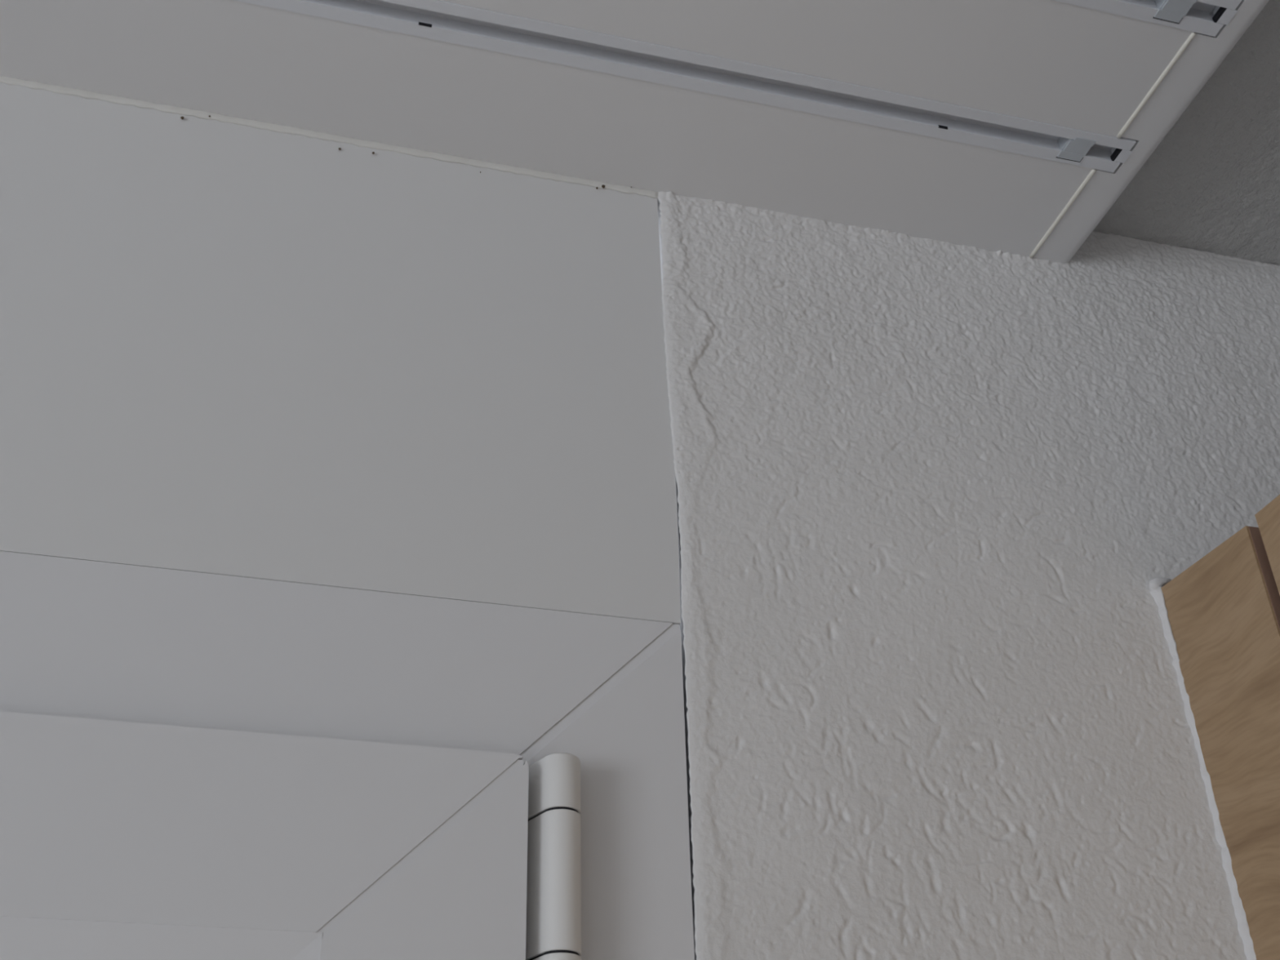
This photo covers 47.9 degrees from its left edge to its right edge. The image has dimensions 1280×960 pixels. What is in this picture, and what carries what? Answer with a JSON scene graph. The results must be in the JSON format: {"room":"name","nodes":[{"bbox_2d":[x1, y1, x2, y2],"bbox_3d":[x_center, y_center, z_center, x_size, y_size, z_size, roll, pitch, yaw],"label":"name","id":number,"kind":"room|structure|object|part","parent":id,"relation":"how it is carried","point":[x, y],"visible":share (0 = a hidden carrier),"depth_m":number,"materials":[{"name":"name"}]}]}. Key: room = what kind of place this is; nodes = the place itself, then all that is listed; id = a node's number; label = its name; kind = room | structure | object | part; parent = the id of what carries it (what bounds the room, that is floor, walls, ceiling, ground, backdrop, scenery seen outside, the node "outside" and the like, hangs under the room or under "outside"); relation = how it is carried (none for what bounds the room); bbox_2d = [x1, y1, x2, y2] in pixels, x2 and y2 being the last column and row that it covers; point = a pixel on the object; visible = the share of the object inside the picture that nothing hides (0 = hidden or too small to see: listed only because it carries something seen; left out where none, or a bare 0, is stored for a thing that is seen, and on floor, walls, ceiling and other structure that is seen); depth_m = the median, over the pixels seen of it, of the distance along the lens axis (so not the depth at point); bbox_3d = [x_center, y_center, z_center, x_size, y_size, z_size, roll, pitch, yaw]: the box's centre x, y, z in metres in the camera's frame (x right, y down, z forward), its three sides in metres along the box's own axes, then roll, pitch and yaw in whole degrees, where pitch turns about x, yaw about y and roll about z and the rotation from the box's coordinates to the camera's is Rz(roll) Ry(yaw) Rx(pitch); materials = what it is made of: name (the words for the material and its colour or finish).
{"room":"bedroom","nodes":[
{"label":"bedroom","id":0,"kind":"room"},
{"bbox_2d":[657,191,1279,959],"bbox_3d":[-1.974,0.580,-0.239,5.430,2.450,0.104,7,-35,-14],"label":"wall","id":1,"kind":"structure","parent":0,"point":[931,494],"depth_m":0.77,"materials":[{"name":"paint"}]},
{"bbox_2d":[0,82,680,625],"bbox_3d":[-0.514,-0.115,0.669,1.097,0.292,0.020,7,-35,-14],"label":"wall panel","id":2,"kind":"object","parent":1,"relation":"attached to","point":[227,348],"visible":0.99,"depth_m":0.74,"materials":[{"name":"white metal"}]},
{"bbox_2d":[0,75,657,198],"bbox_3d":[-0.516,-0.238,0.739,1.096,0.014,0.003,7,-35,-14],"label":"strip","id":3,"kind":"object","parent":2,"relation":"attached to","point":[10,81],"visible":1,"depth_m":0.82,"materials":[{"name":"plastic"}]},
{"bbox_2d":[0,551,694,959],"bbox_3d":[-0.497,0.548,0.246,1.096,1.280,0.091,7,-35,-14],"label":"window","id":4,"kind":"structure","parent":1,"relation":"in","point":[194,766],"depth_m":0.61,"materials":[{"name":"white plastic"}]},
{"bbox_3d":[-0.502,0.100,0.504,0.934,0.082,0.018,7,-35,-14],"label":"rail","id":5,"kind":"part","parent":4,"relation":"part of","materials":[{"name":"white plastic"}]},
{"bbox_3d":[-0.516,0.053,0.587,1.089,0.078,0.070,7,-35,-14],"label":"head rail","id":6,"kind":"part","parent":4,"relation":"part of","materials":[{"name":"white plastic"}]},
{"bbox_2d":[1093,0,1279,265],"bbox_3d":[-1.302,-1.908,-1.651,5.670,0.102,5.440,7,-35,-14],"label":"ceiling","id":7,"kind":"structure","parent":0,"point":[1211,184],"depth_m":0.92,"materials":[{"name":"grey paint"}]},
{"bbox_2d":[0,0,1269,263],"bbox_3d":[-0.467,-0.324,0.649,1.626,0.037,0.262,7,-35,-14],"label":"board","id":8,"kind":"object","parent":7,"relation":"attached to","point":[1013,126],"visible":1,"depth_m":0.80,"materials":[{"name":"white plastic"}]},
{"bbox_3d":[1.406,-0.498,-1.698,0.120,2.450,5.440,7,-35,-14],"label":"wall","id":9,"kind":"structure","parent":0,"visible":0},
{"bbox_2d":[1160,494,1279,959],"bbox_3d":[0.663,0.004,0.054,0.352,0.752,1.456,7,-35,-14],"label":"upper cabinet","id":10,"kind":"object","parent":9,"relation":"attached to","point":[1224,609],"visible":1,"depth_m":0.72,"materials":[{"name":"brown wood"}]},
{"bbox_2d":[1148,577,1256,959],"bbox_3d":[0.298,0.297,0.649,0.016,0.581,0.010,7,-35,-14],"label":"bead","id":11,"kind":"object","parent":10,"relation":"attached to","point":[1155,584],"visible":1,"depth_m":0.74,"materials":[{"name":"white"}]},
{"bbox_3d":[0.392,0.208,0.345,0.018,0.748,0.456,7,-35,-14],"label":"cabinet door","id":12,"kind":"part","parent":10,"relation":"part of","materials":[{"name":"brown wood"}]}
]}

